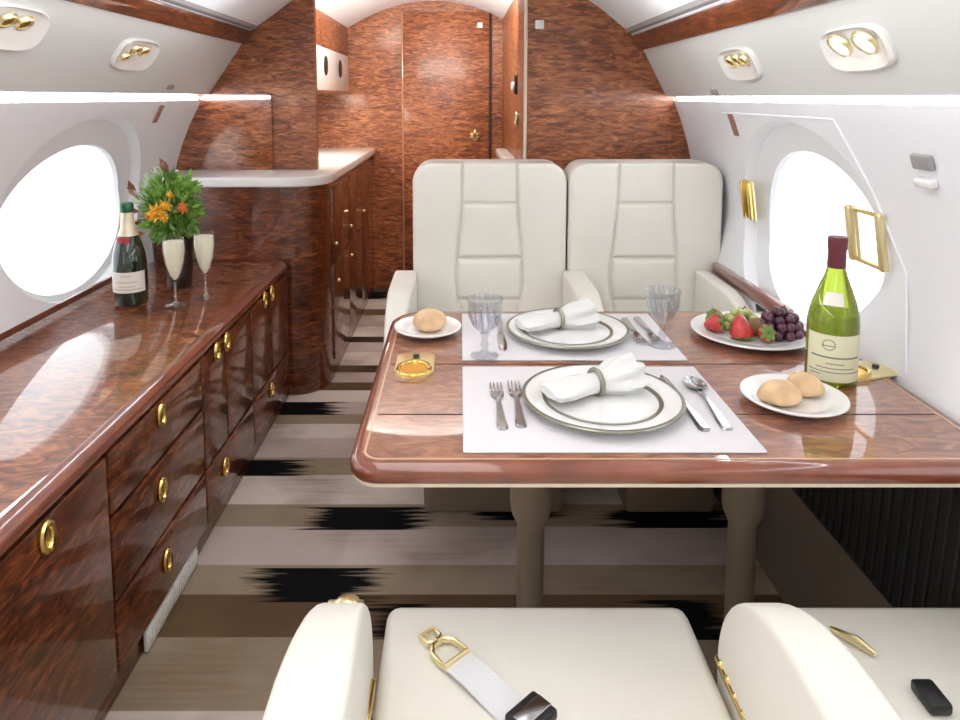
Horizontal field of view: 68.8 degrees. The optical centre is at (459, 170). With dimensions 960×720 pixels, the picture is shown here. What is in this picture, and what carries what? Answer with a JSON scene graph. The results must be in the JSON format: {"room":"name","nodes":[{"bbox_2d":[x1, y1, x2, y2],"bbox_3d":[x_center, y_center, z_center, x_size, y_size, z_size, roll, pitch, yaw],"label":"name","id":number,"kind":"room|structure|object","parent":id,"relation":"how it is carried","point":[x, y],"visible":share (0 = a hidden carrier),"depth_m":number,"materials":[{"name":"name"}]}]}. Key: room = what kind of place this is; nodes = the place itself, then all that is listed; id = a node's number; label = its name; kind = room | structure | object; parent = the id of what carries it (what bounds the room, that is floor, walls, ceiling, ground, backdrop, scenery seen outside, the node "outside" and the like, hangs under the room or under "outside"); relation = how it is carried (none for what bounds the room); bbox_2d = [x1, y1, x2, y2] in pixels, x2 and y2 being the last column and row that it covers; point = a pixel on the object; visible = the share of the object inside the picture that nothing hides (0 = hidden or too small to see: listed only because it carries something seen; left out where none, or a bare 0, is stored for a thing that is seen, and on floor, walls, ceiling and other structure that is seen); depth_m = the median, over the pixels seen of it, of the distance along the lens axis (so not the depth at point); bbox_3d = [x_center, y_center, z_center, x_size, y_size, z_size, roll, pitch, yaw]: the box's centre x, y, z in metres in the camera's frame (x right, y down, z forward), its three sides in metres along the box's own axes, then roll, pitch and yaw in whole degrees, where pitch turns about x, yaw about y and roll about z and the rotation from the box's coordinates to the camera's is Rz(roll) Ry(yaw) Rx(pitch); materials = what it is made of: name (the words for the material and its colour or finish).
{"room":"aircraft cabin","nodes":[
{"label":"aircraft cabin","id":0,"kind":"room"},
{"bbox_2d":[0,100,200,339],"bbox_3d":[-1.238,0.312,0.395,0.192,0.676,5.520,0,6,0],"label":"wall","id":1,"kind":"structure","parent":0,"point":[31,133],"depth_m":2.31,"materials":[{"name":"white plastic"}]},
{"bbox_2d":[0,2,50,50],"bbox_3d":[-1.009,-0.322,1.575,0.074,0.099,0.250,0,6,0],"label":"light","id":2,"kind":"object","parent":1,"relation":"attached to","point":[22,27],"visible":1,"depth_m":1.60,"materials":[{"name":"white plastic"}]},
{"bbox_2d":[46,146,115,294],"bbox_3d":[-1.310,0.160,2.350,0.091,0.515,0.774,0,6,0],"label":"window frame","id":3,"kind":"structure","parent":1,"relation":"in","point":[101,154],"depth_m":2.64,"materials":[{"name":"white plastic"}]},
{"bbox_2d":[0,92,197,104],"bbox_3d":[-1.136,-0.035,0.358,0.054,0.032,5.520,0,6,0],"label":"trim","id":4,"kind":"structure","parent":1,"relation":"attached to","point":[1,93],"depth_m":2.20,"materials":[{"name":"white plastic"}]},
{"bbox_2d":[0,95,197,101],"bbox_3d":[-1.154,-0.034,0.358,0.010,0.017,5.460,0,6,0],"label":"light","id":5,"kind":"object","parent":1,"relation":"attached to","point":[3,98],"visible":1,"depth_m":2.14,"materials":[{"name":"white"}]},
{"bbox_2d":[0,0,240,93],"bbox_3d":[-1.038,-0.173,0.344,0.166,0.248,5.520,0,6,0],"label":"panel","id":6,"kind":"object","parent":1,"relation":"attached to","point":[76,50],"depth_m":2.02,"materials":[{"name":"white plastic"}]},
{"bbox_2d":[110,38,159,70],"bbox_3d":[-1.025,-0.367,2.219,0.074,0.099,0.270,0,6,0],"label":"light","id":7,"kind":"object","parent":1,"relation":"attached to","point":[133,54],"visible":1,"depth_m":2.20,"materials":[{"name":"white plastic"}]},
{"bbox_2d":[152,105,164,122],"bbox_3d":[-1.169,-0.219,2.712,0.037,0.067,0.040,0,6,0],"label":"placard","id":8,"kind":"object","parent":1,"relation":"attached to","point":[161,107],"visible":1,"depth_m":2.71,"materials":[{"name":"brown"}]},
{"bbox_2d":[198,0,318,168],"bbox_3d":[-0.965,-0.442,3.111,0.650,0.873,0.040,0,6,0],"label":"wall","id":9,"kind":"structure","parent":0,"point":[279,60],"depth_m":3.09,"materials":[{"name":"brown wood"}]},
{"bbox_2d":[63,0,253,43],"bbox_3d":[-0.944,-0.297,0.331,0.082,0.062,5.520,0,6,0],"label":"trim","id":10,"kind":"structure","parent":9,"relation":"attached to","point":[155,11],"depth_m":2.25,"materials":[{"name":"brown wood"}]},
{"bbox_2d":[160,0,256,29],"bbox_3d":[-0.899,-0.345,0.326,0.032,0.032,5.520,0,6,0],"label":"trim","id":11,"kind":"structure","parent":9,"relation":"attached to","point":[185,4],"depth_m":2.51,"materials":[{"name":"grey plastic"}]},
{"bbox_2d":[176,94,273,169],"bbox_3d":[-1.054,-0.170,3.113,0.438,0.336,0.011,0,6,0],"label":"wall panel","id":12,"kind":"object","parent":9,"relation":"attached to","point":[225,131],"depth_m":3.11,"materials":[{"name":"brown wood"}]},
{"bbox_2d":[316,9,347,55],"bbox_3d":[-0.930,-0.748,3.772,0.440,0.180,1.320,0,6,0],"label":"trim","id":13,"kind":"structure","parent":9,"relation":"attached to","point":[331,34],"depth_m":3.85,"materials":[{"name":"brown wood"}]},
{"bbox_2d":[316,45,350,94],"bbox_3d":[-0.845,-0.536,3.795,0.300,0.244,1.320,0,6,0],"label":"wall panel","id":14,"kind":"object","parent":9,"relation":"attached to","point":[332,66],"visible":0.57,"depth_m":3.86,"materials":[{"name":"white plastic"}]},
{"bbox_2d":[317,1,502,287],"bbox_3d":[-0.223,-0.174,4.527,2.146,1.900,0.040,0,6,0],"label":"wall","id":15,"kind":"structure","parent":0,"point":[371,116],"depth_m":4.49,"materials":[{"name":"brown wood"}]},
{"bbox_2d":[401,12,404,269],"bbox_3d":[-0.366,-0.112,4.507,0.012,1.780,0.014,0,6,0],"label":"trim","id":16,"kind":"structure","parent":15,"relation":"attached to","point":[401,12],"depth_m":4.49,"materials":[{"name":"brown wood"}]},
{"bbox_2d":[403,12,488,269],"bbox_3d":[-0.088,-0.109,4.485,0.545,1.780,0.054,0,6,0],"label":"door","id":17,"kind":"structure","parent":15,"relation":"in","point":[446,55],"depth_m":4.45,"materials":[{"name":"brown wood"}]},
{"bbox_2d":[477,22,482,27],"bbox_3d":[0.126,-0.916,4.406,0.035,0.035,0.010,0,6,0],"label":"wall plate","id":18,"kind":"object","parent":17,"relation":"attached to","point":[479,24],"visible":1,"depth_m":4.40,"materials":[{"name":"white plastic"}]},
{"bbox_2d":[489,13,491,158],"bbox_3d":[0.193,-0.112,4.507,0.016,1.780,0.014,0,6,0],"label":"trim","id":19,"kind":"structure","parent":15,"relation":"attached to","point":[490,14],"depth_m":4.45,"materials":[{"name":"black"}]},
{"bbox_2d":[158,0,726,34],"bbox_3d":[-0.125,-0.531,1.015,1.661,0.421,6.930,0,6,0],"label":"ceiling","id":20,"kind":"structure","parent":0,"point":[628,13],"depth_m":2.83,"materials":[{"name":"white"}]},
{"bbox_2d":[104,288,783,719],"bbox_3d":[-0.180,1.153,1.177,2.500,0.040,7.100,0,6,0],"label":"floor","id":21,"kind":"structure","parent":0,"point":[298,532],"depth_m":1.91,"materials":[{"name":"carpet"}]},
{"bbox_2d":[0,261,289,719],"bbox_3d":[-0.984,0.881,0.698,0.591,0.601,4.445,0,6,0],"label":"credenza","id":22,"kind":"object","parent":21,"relation":"on","point":[127,434],"visible":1,"depth_m":1.58,"materials":[{"name":"brown wood"}]},
{"bbox_2d":[112,202,148,306],"bbox_3d":[-1.076,0.268,2.275,0.104,0.331,0.105,0,6,0],"label":"champagne bottle","id":23,"kind":"object","parent":22,"relation":"on","point":[129,260],"visible":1,"depth_m":2.24,"materials":[{"name":"green glass"}]},
{"bbox_2d":[115,276,139,290],"bbox_3d":[-1.066,0.359,2.241,0.079,0.046,0.018,-1,6,-12],"label":"print","id":24,"kind":"object","parent":23,"relation":"attached to","point":[122,283],"depth_m":2.24,"materials":[{"name":"white paper"}]},
{"bbox_2d":[143,587,174,651],"bbox_3d":[-0.706,1.053,1.647,0.012,0.052,0.145,0,6,0],"label":"vent grille","id":25,"kind":"object","parent":22,"relation":"attached to","point":[151,632],"depth_m":1.63,"materials":[{"name":"white plastic"}]},
{"bbox_2d":[163,237,186,305],"bbox_3d":[-0.918,0.325,2.251,0.068,0.222,0.068,0,6,0],"label":"champagne flute","id":26,"kind":"object","parent":22,"relation":"on","point":[173,250],"visible":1,"depth_m":2.23,"materials":[{"name":"clear glass"}]},
{"bbox_2d":[162,235,192,288],"bbox_3d":[-1.000,0.324,2.487,0.104,0.175,0.104,0,6,0],"label":"flower vase","id":27,"kind":"object","parent":22,"relation":"on","point":[185,278],"visible":0.59,"depth_m":2.46,"materials":[{"name":"black"}]},
{"bbox_2d":[126,158,208,244],"bbox_3d":[-1.023,0.142,2.467,0.285,0.373,0.218,0,6,0],"label":"flower bouquet","id":28,"kind":"object","parent":27,"relation":"in","point":[184,220],"visible":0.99,"depth_m":2.43,"materials":[{"name":"green plant"}]},
{"bbox_2d":[171,546,197,602],"bbox_3d":[-0.706,1.037,1.799,0.012,0.052,0.148,0,6,0],"label":"vent grille","id":29,"kind":"object","parent":22,"relation":"attached to","point":[191,562],"depth_m":1.78,"materials":[{"name":"white plastic"}]},
{"bbox_2d":[194,232,215,297],"bbox_3d":[-0.852,0.316,2.338,0.068,0.222,0.068,0,6,0],"label":"champagne flute","id":30,"kind":"object","parent":22,"relation":"on","point":[203,243],"visible":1,"depth_m":2.31,"materials":[{"name":"clear glass"}]},
{"bbox_2d":[154,156,373,394],"bbox_3d":[-0.900,0.420,3.727,0.716,0.885,1.655,0,6,0],"label":"base cabinet","id":31,"kind":"object","parent":21,"relation":"on","point":[323,234],"visible":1,"depth_m":2.94,"materials":[{"name":"brown wood"}]},
{"bbox_2d":[162,148,375,186],"bbox_3d":[-0.900,-0.039,3.667,0.715,0.041,1.677,0,6,0],"label":"countertop","id":32,"kind":"structure","parent":31,"relation":"on","point":[334,163],"depth_m":2.98,"materials":[{"name":"white stone"}]},
{"bbox_2d":[384,159,603,511],"bbox_3d":[0.102,0.505,2.234,0.652,1.028,0.702,0,6,0],"label":"seat","id":33,"kind":"object","parent":21,"relation":"on","point":[486,232],"visible":0.47,"depth_m":2.38,"materials":[{"name":"beige leather"}]},
{"bbox_2d":[262,594,900,719],"bbox_3d":[0.120,0.728,0.584,0.634,0.929,1.094,0,6,0],"label":"seat","id":34,"kind":"object","parent":21,"relation":"on","point":[774,661],"visible":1,"depth_m":0.94,"materials":[{"name":"beige leather"}]},
{"bbox_2d":[373,608,731,719],"bbox_3d":[0.123,0.798,0.824,0.480,0.140,0.632,0,6,0],"label":"seat cushion","id":35,"kind":"object","parent":34,"relation":"on","point":[437,663],"depth_m":1.00,"materials":[{"name":"beige leather"}]},
{"bbox_2d":[350,312,959,684],"bbox_3d":[0.359,0.747,1.492,1.068,0.702,0.788,0,6,0],"label":"dining table","id":36,"kind":"object","parent":21,"relation":"on","point":[410,434],"visible":0.57,"depth_m":1.20,"materials":[{"name":"brown wood"}]},
{"bbox_2d":[400,362,427,372],"bbox_3d":[-0.094,0.405,1.434,0.063,0.001,0.072,0,6,0],"label":"cup holder","id":37,"kind":"object","parent":36,"relation":"on","point":[405,367],"depth_m":1.44,"materials":[{"name":"gold metal"}]},
{"bbox_2d":[394,316,460,338],"bbox_3d":[-0.077,0.378,1.671,0.160,0.020,0.160,0,6,0],"label":"bread plate","id":38,"kind":"object","parent":36,"relation":"on","point":[405,326],"visible":0.68,"depth_m":1.66,"materials":[{"name":"white ceramic"}]},
{"bbox_2d":[413,308,446,331],"bbox_3d":[-0.069,0.356,1.668,0.081,0.051,0.072,-3,7,-23],"label":"bread roll","id":39,"kind":"object","parent":38,"relation":"on","point":[429,319],"visible":1,"depth_m":1.64,"materials":[{"name":"beige food"}]},
{"bbox_2d":[462,314,686,360],"bbox_3d":[0.245,0.387,1.651,0.481,0.003,0.320,0,6,0],"label":"placemat","id":40,"kind":"object","parent":36,"relation":"on","point":[517,349],"visible":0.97,"depth_m":1.56,"materials":[{"name":"white fabric"}]},
{"bbox_2d":[466,299,502,356],"bbox_3d":[0.053,0.337,1.506,0.080,0.128,0.080,0,6,0],"label":"goblet","id":41,"kind":"object","parent":40,"relation":"on","point":[502,299],"visible":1,"depth_m":1.50,"materials":[{"name":"clear glass"}]},
{"bbox_2d":[494,315,506,351],"bbox_3d":[0.096,0.382,1.653,0.021,0.008,0.235,0,6,0],"label":"knife","id":42,"kind":"object","parent":40,"relation":"on","point":[502,343],"visible":0.98,"depth_m":1.63,"materials":[{"name":"silver metal"}]},
{"bbox_2d":[506,308,629,349],"bbox_3d":[0.252,0.376,1.648,0.287,0.020,0.287,0,6,0],"label":"dinner plate","id":43,"kind":"object","parent":40,"relation":"on","point":[610,331],"visible":0.76,"depth_m":1.61,"materials":[{"name":"white ceramic"}]},
{"bbox_2d":[514,298,600,330],"bbox_3d":[0.229,0.346,1.664,0.194,0.067,0.098,-2,6,-20],"label":"napkin","id":44,"kind":"object","parent":43,"relation":"on","point":[582,314],"visible":0.98,"depth_m":1.65,"materials":[{"name":"white fabric"}]},
{"bbox_2d":[553,307,564,329],"bbox_3d":[0.235,0.353,1.668,0.010,0.055,0.055,-2,6,-20],"label":"napkin ring","id":45,"kind":"object","parent":44,"relation":"on","point":[558,309],"visible":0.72,"depth_m":1.65,"materials":[{"name":"silver metal"}]},
{"bbox_2d":[621,318,647,342],"bbox_3d":[0.413,0.379,1.668,0.025,0.010,0.185,0,6,0],"label":"fork","id":46,"kind":"object","parent":40,"relation":"on","point":[636,335],"visible":0.98,"depth_m":1.64,"materials":[{"name":"silver metal"}]},
{"bbox_2d":[633,316,662,341],"bbox_3d":[0.448,0.378,1.678,0.025,0.010,0.185,0,6,-1],"label":"fork","id":47,"kind":"object","parent":40,"relation":"on","point":[650,334],"visible":1,"depth_m":1.65,"materials":[{"name":"silver metal"}]},
{"bbox_2d":[645,290,681,347],"bbox_3d":[0.455,0.330,1.571,0.080,0.128,0.080,0,6,0],"label":"goblet","id":48,"kind":"object","parent":40,"relation":"on","point":[645,290],"visible":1,"depth_m":1.57,"materials":[{"name":"clear glass"}]},
{"bbox_2d":[645,290,681,321],"bbox_3d":[0.455,0.304,1.568,0.080,0.076,0.080,0,6,0],"label":"bowl","id":49,"kind":"object","parent":48,"relation":"on","point":[645,290],"depth_m":1.57,"materials":[{"name":"clear glass"}]},
{"bbox_2d":[462,367,766,452],"bbox_3d":[0.245,0.426,1.280,0.481,0.003,0.353,0,6,0],"label":"placemat","id":50,"kind":"object","parent":36,"relation":"on","point":[481,434],"visible":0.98,"depth_m":1.17,"materials":[{"name":"white fabric"}]},
{"bbox_2d":[490,382,507,430],"bbox_3d":[0.070,0.422,1.266,0.025,0.010,0.185,0,6,-1],"label":"fork","id":51,"kind":"object","parent":50,"relation":"on","point":[501,422],"visible":1,"depth_m":1.24,"materials":[{"name":"silver metal"}]},
{"bbox_2d":[507,380,526,427],"bbox_3d":[0.104,0.421,1.274,0.025,0.010,0.185,0,6,0],"label":"fork","id":52,"kind":"object","parent":50,"relation":"on","point":[520,421],"visible":1,"depth_m":1.25,"materials":[{"name":"silver metal"}]},
{"bbox_2d":[522,364,685,434],"bbox_3d":[0.258,0.416,1.272,0.292,0.020,0.291,0,6,0],"label":"dinner plate","id":53,"kind":"object","parent":50,"relation":"on","point":[660,405],"visible":0.75,"depth_m":1.24,"materials":[{"name":"white ceramic"}]},
{"bbox_2d":[540,353,649,402],"bbox_3d":[0.246,0.385,1.294,0.194,0.067,0.098,-3,7,-24],"label":"napkin","id":54,"kind":"object","parent":53,"relation":"on","point":[623,375],"visible":0.99,"depth_m":1.28,"materials":[{"name":"white fabric"}]},
{"bbox_2d":[587,367,605,396],"bbox_3d":[0.252,0.392,1.298,0.010,0.055,0.055,-3,7,-24],"label":"napkin ring","id":55,"kind":"object","parent":54,"relation":"on","point":[597,371],"visible":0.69,"depth_m":1.28,"materials":[{"name":"silver metal"}]},
{"bbox_2d":[660,375,709,431],"bbox_3d":[0.407,0.421,1.286,0.021,0.008,0.235,0,6,-2],"label":"knife","id":56,"kind":"object","parent":50,"relation":"on","point":[696,418],"visible":0.64,"depth_m":1.21,"materials":[{"name":"silver metal"}]},
{"bbox_2d":[683,376,732,430],"bbox_3d":[0.452,0.420,1.277,0.042,0.010,0.210,0,6,1],"label":"spoon","id":57,"kind":"object","parent":50,"relation":"on","point":[695,383],"visible":1,"depth_m":1.28,"materials":[{"name":"silver metal"}]},
{"bbox_2d":[683,376,706,389],"bbox_3d":[0.453,0.413,1.349,0.042,0.009,0.064,0,6,1],"label":"bowl","id":58,"kind":"object","parent":57,"relation":"on","point":[695,383],"depth_m":1.36,"materials":[{"name":"silver metal"}]},
{"bbox_2d":[690,311,805,350],"bbox_3d":[0.682,0.381,1.644,0.270,0.020,0.270,0,6,0],"label":"fruit platter","id":59,"kind":"object","parent":36,"relation":"on","point":[697,323],"visible":0.46,"depth_m":1.58,"materials":[{"name":"white ceramic"}]},
{"bbox_2d":[704,312,725,332],"bbox_3d":[0.601,0.355,1.651,0.050,0.046,0.047,3,7,30],"label":"strawberry","id":60,"kind":"object","parent":59,"relation":"on","point":[716,322],"visible":1,"depth_m":1.64,"materials":[{"name":"red plant"}]},
{"bbox_2d":[705,308,724,320],"bbox_3d":[0.620,0.353,1.684,0.048,0.047,0.047,-3,7,-30],"label":"strawberry","id":61,"kind":"object","parent":59,"relation":"on","point":[712,311],"visible":0.3,"depth_m":1.68,"materials":[{"name":"red plant"}]},
{"bbox_2d":[724,306,757,330],"bbox_3d":[0.673,0.352,1.674,0.096,0.057,0.065,0,6,0],"label":"grapes","id":62,"kind":"object","parent":59,"relation":"on","point":[746,313],"visible":0.41,"depth_m":1.66,"materials":[{"name":"green food"}]},
{"bbox_2d":[730,315,753,340],"bbox_3d":[0.648,0.362,1.604,0.056,0.059,0.055,-2,6,-20],"label":"strawberry","id":63,"kind":"object","parent":59,"relation":"on","point":[740,330],"visible":1,"depth_m":1.59,"materials":[{"name":"red plant"}]},
{"bbox_2d":[748,317,761,335],"bbox_3d":[0.693,0.363,1.630,0.050,0.042,0.042,0,6,0],"label":"fruit","id":64,"kind":"object","parent":59,"relation":"on","point":[754,323],"visible":0.47,"depth_m":1.62,"materials":[{"name":"brown food"}]},
{"bbox_2d":[758,324,775,342],"bbox_3d":[0.691,0.365,1.584,0.041,0.039,0.041,-1,6,-8],"label":"strawberry","id":65,"kind":"object","parent":59,"relation":"on","point":[766,333],"visible":1,"depth_m":1.57,"materials":[{"name":"red plant"}]},
{"bbox_2d":[757,305,805,341],"bbox_3d":[0.743,0.349,1.623,0.117,0.074,0.096,0,6,0],"label":"grapes","id":66,"kind":"object","parent":59,"relation":"on","point":[787,325],"visible":0.81,"depth_m":1.60,"materials":[{"name":"purple food"}]},
{"bbox_2d":[740,374,850,417],"bbox_3d":[0.612,0.418,1.286,0.184,0.020,0.184,0,6,0],"label":"bread plate","id":67,"kind":"object","parent":36,"relation":"on","point":[833,402],"visible":0.63,"depth_m":1.27,"materials":[{"name":"white ceramic"}]},
{"bbox_2d":[756,379,801,406],"bbox_3d":[0.579,0.402,1.268,0.081,0.042,0.064,-1,6,-11],"label":"bread roll","id":68,"kind":"object","parent":67,"relation":"on","point":[778,392],"visible":1,"depth_m":1.25,"materials":[{"name":"beige food"}]},
{"bbox_2d":[787,371,824,396],"bbox_3d":[0.642,0.398,1.303,0.066,0.042,0.058,3,7,28],"label":"bread roll","id":69,"kind":"object","parent":67,"relation":"on","point":[809,385],"visible":0.76,"depth_m":1.28,"materials":[{"name":"beige food"}]},
{"bbox_2d":[804,235,860,387],"bbox_3d":[0.738,0.272,1.380,0.095,0.290,0.095,0,6,0],"label":"wine bottle","id":70,"kind":"object","parent":36,"relation":"on","point":[832,345],"visible":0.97,"depth_m":1.35,"materials":[{"name":"green glass"}]},
{"bbox_2d":[809,339,857,373],"bbox_3d":[0.729,0.360,1.357,0.087,0.071,0.028,2,6,15],"label":"print","id":71,"kind":"object","parent":70,"relation":"attached to","point":[826,356],"depth_m":1.35,"materials":[{"name":"yellow paper"}]},
{"bbox_2d":[858,367,866,374],"bbox_3d":[0.792,0.407,1.422,0.070,0.001,0.063,0,6,0],"label":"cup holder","id":72,"kind":"object","parent":36,"relation":"on","point":[861,370],"depth_m":1.42,"materials":[{"name":"gold metal"}]},
{"bbox_2d":[564,159,749,511],"bbox_3d":[0.632,0.505,2.234,0.525,1.028,0.702,0,6,0],"label":"seat","id":73,"kind":"object","parent":21,"relation":"on","point":[634,226],"visible":0.58,"depth_m":2.38,"materials":[{"name":"beige leather"}]},
{"bbox_2d":[799,608,959,719],"bbox_3d":[0.655,0.728,0.584,0.400,0.929,1.094,0,6,0],"label":"seat","id":74,"kind":"object","parent":21,"relation":"on","point":[912,655],"visible":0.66,"depth_m":1.03,"materials":[{"name":"beige leather"}]},
{"bbox_2d":[502,0,523,158],"bbox_3d":[0.290,-0.031,3.647,0.040,1.800,1.740,0,6,0],"label":"wall","id":75,"kind":"structure","parent":0,"point":[513,20],"depth_m":3.53,"materials":[{"name":"brown wood"}]},
{"bbox_2d":[496,148,515,158],"bbox_3d":[0.237,-0.047,3.414,0.066,0.035,1.200,0,6,0],"label":"wall shelf","id":76,"kind":"object","parent":75,"relation":"attached to","point":[502,153],"visible":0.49,"depth_m":3.65,"materials":[{"name":"white stone"}]},
{"bbox_2d":[511,75,517,93],"bbox_3d":[0.255,-0.406,3.316,0.030,0.090,0.060,0,6,0],"label":"wall lamp","id":77,"kind":"object","parent":75,"relation":"attached to","point":[514,83],"visible":1,"depth_m":3.30,"materials":[{"name":"metal"}]},
{"bbox_2d":[514,111,517,125],"bbox_3d":[0.264,-0.242,3.263,0.015,0.072,0.072,0,6,0],"label":"wall fitting","id":78,"kind":"object","parent":75,"relation":"attached to","point":[516,112],"visible":1,"depth_m":3.23,"materials":[{"name":"gold metal"}]},
{"bbox_2d":[523,0,527,158],"bbox_3d":[0.254,0.042,2.761,0.010,1.800,0.050,0,6,0],"label":"trim","id":79,"kind":"structure","parent":75,"relation":"attached to","point":[525,1],"depth_m":2.70,"materials":[{"name":"beige plastic"}]},
{"bbox_2d":[526,0,689,170],"bbox_3d":[0.600,0.057,2.761,0.680,1.810,0.040,0,6,0],"label":"wall","id":80,"kind":"structure","parent":0,"point":[592,93],"depth_m":2.70,"materials":[{"name":"brown wood"}]},
{"bbox_2d":[535,20,543,28],"bbox_3d":[0.304,-0.557,2.671,0.035,0.035,0.010,0,6,0],"label":"wall plate","id":81,"kind":"object","parent":80,"relation":"attached to","point":[539,24],"visible":1,"depth_m":2.67,"materials":[{"name":"white plastic"}]},
{"bbox_2d":[625,0,719,33],"bbox_3d":[0.644,-0.271,0.132,0.032,0.032,5.120,0,6,0],"label":"trim","id":82,"kind":"structure","parent":80,"relation":"attached to","point":[696,4],"depth_m":2.11,"materials":[{"name":"grey plastic"}]},
{"bbox_2d":[629,0,837,50],"bbox_3d":[0.689,-0.224,0.137,0.082,0.062,5.120,0,6,0],"label":"trim","id":83,"kind":"structure","parent":80,"relation":"attached to","point":[727,14],"depth_m":1.82,"materials":[{"name":"brown wood"}]},
{"bbox_2d":[674,101,959,422],"bbox_3d":[0.900,0.333,0.196,0.148,0.676,5.120,0,6,0],"label":"wall","id":84,"kind":"structure","parent":0,"point":[924,224],"depth_m":1.46,"materials":[{"name":"white plastic"}]},
{"bbox_2d":[710,90,718,94],"bbox_3d":[0.787,-0.241,2.167,0.012,0.017,0.050,0,6,0],"label":"clip","id":85,"kind":"object","parent":84,"relation":"attached to","point":[713,92],"visible":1,"depth_m":2.16,"materials":[{"name":"grey plastic"}]},
{"bbox_2d":[727,114,738,135],"bbox_3d":[0.854,-0.144,2.187,0.028,0.071,0.040,0,6,0],"label":"placard","id":86,"kind":"object","parent":84,"relation":"attached to","point":[730,116],"visible":1,"depth_m":2.18,"materials":[{"name":"brown"}]},
{"bbox_2d":[718,46,762,80],"bbox_3d":[0.747,-0.286,1.876,0.054,0.089,0.235,0,6,0],"label":"light","id":87,"kind":"object","parent":84,"relation":"attached to","point":[740,63],"visible":1,"depth_m":1.86,"materials":[{"name":"white plastic"}]},
{"bbox_2d":[740,179,756,220],"bbox_3d":[0.904,0.091,2.197,0.036,0.124,0.066,0,6,0],"label":"wall fixture","id":88,"kind":"object","parent":84,"relation":"attached to","point":[746,186],"visible":1,"depth_m":2.17,"materials":[{"name":"gold metal"}]},
{"bbox_2d":[712,263,793,312],"bbox_3d":[0.874,0.358,2.126,0.030,0.034,0.534,0,6,0],"label":"ledge","id":89,"kind":"object","parent":84,"relation":"attached to","point":[752,291],"visible":0.66,"depth_m":2.10,"materials":[{"name":"red wood"}]},
{"bbox_2d":[774,152,808,319],"bbox_3d":[0.960,0.175,1.874,0.071,0.477,0.625,0,6,0],"label":"window frame","id":90,"kind":"structure","parent":84,"relation":"in","point":[783,173],"depth_m":2.12,"materials":[{"name":"white plastic"}]},
{"bbox_2d":[644,0,959,95],"bbox_3d":[0.753,-0.121,0.148,0.106,0.205,5.120,0,6,0],"label":"panel","id":91,"kind":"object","parent":84,"relation":"attached to","point":[925,34],"depth_m":1.45,"materials":[{"name":"white plastic"}]},
{"bbox_2d":[713,487,892,607],"bbox_3d":[0.843,1.088,0.290,0.075,0.275,5.150,0,6,0],"label":"wall panel","id":92,"kind":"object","parent":84,"relation":"attached to","point":[804,563],"depth_m":1.67,"materials":[{"name":"brown"}]},
{"bbox_2d":[722,112,907,375],"bbox_3d":[0.853,0.110,1.814,0.066,0.504,0.913,-1,6,-5],"label":"trim","id":93,"kind":"structure","parent":84,"relation":"attached to","point":[799,117],"depth_m":1.48,"materials":[{"name":"white plastic"}]},
{"bbox_2d":[679,95,957,108],"bbox_3d":[0.820,-0.009,0.160,0.052,0.022,5.120,0,6,0],"label":"trim","id":94,"kind":"structure","parent":84,"relation":"attached to","point":[860,95],"depth_m":1.81,"materials":[{"name":"white plastic"}]},
{"bbox_2d":[678,96,959,105],"bbox_3d":[0.837,-0.009,0.160,0.010,0.017,5.060,0,6,0],"label":"light","id":95,"kind":"object","parent":84,"relation":"attached to","point":[901,100],"visible":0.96,"depth_m":1.49,"materials":[{"name":"white plastic"}]},
{"bbox_2d":[756,304,959,607],"bbox_3d":[0.873,0.770,0.257,0.094,0.365,5.150,0,6,0],"label":"trim","id":96,"kind":"structure","parent":84,"relation":"attached to","point":[905,540],"depth_m":1.33,"materials":[{"name":"black"}]},
{"bbox_2d":[820,23,896,70],"bbox_3d":[0.745,-0.231,1.320,0.055,0.085,0.220,0,6,0],"label":"light","id":97,"kind":"object","parent":84,"relation":"attached to","point":[861,46],"visible":1,"depth_m":1.30,"materials":[{"name":"white plastic"}]},
{"bbox_2d":[844,204,888,272],"bbox_3d":[0.902,0.148,1.549,0.041,0.129,0.136,0,6,0],"label":"wall fixture","id":98,"kind":"object","parent":84,"relation":"attached to","point":[851,212],"visible":1,"depth_m":1.55,"materials":[{"name":"gold metal"}]},
{"bbox_2d":[910,153,938,189],"bbox_3d":[0.866,0.001,1.305,0.028,0.064,0.055,0,6,0],"label":"wall bracket","id":99,"kind":"object","parent":84,"relation":"attached to","point":[918,161],"visible":1,"depth_m":1.29,"materials":[{"name":"grey plastic"}]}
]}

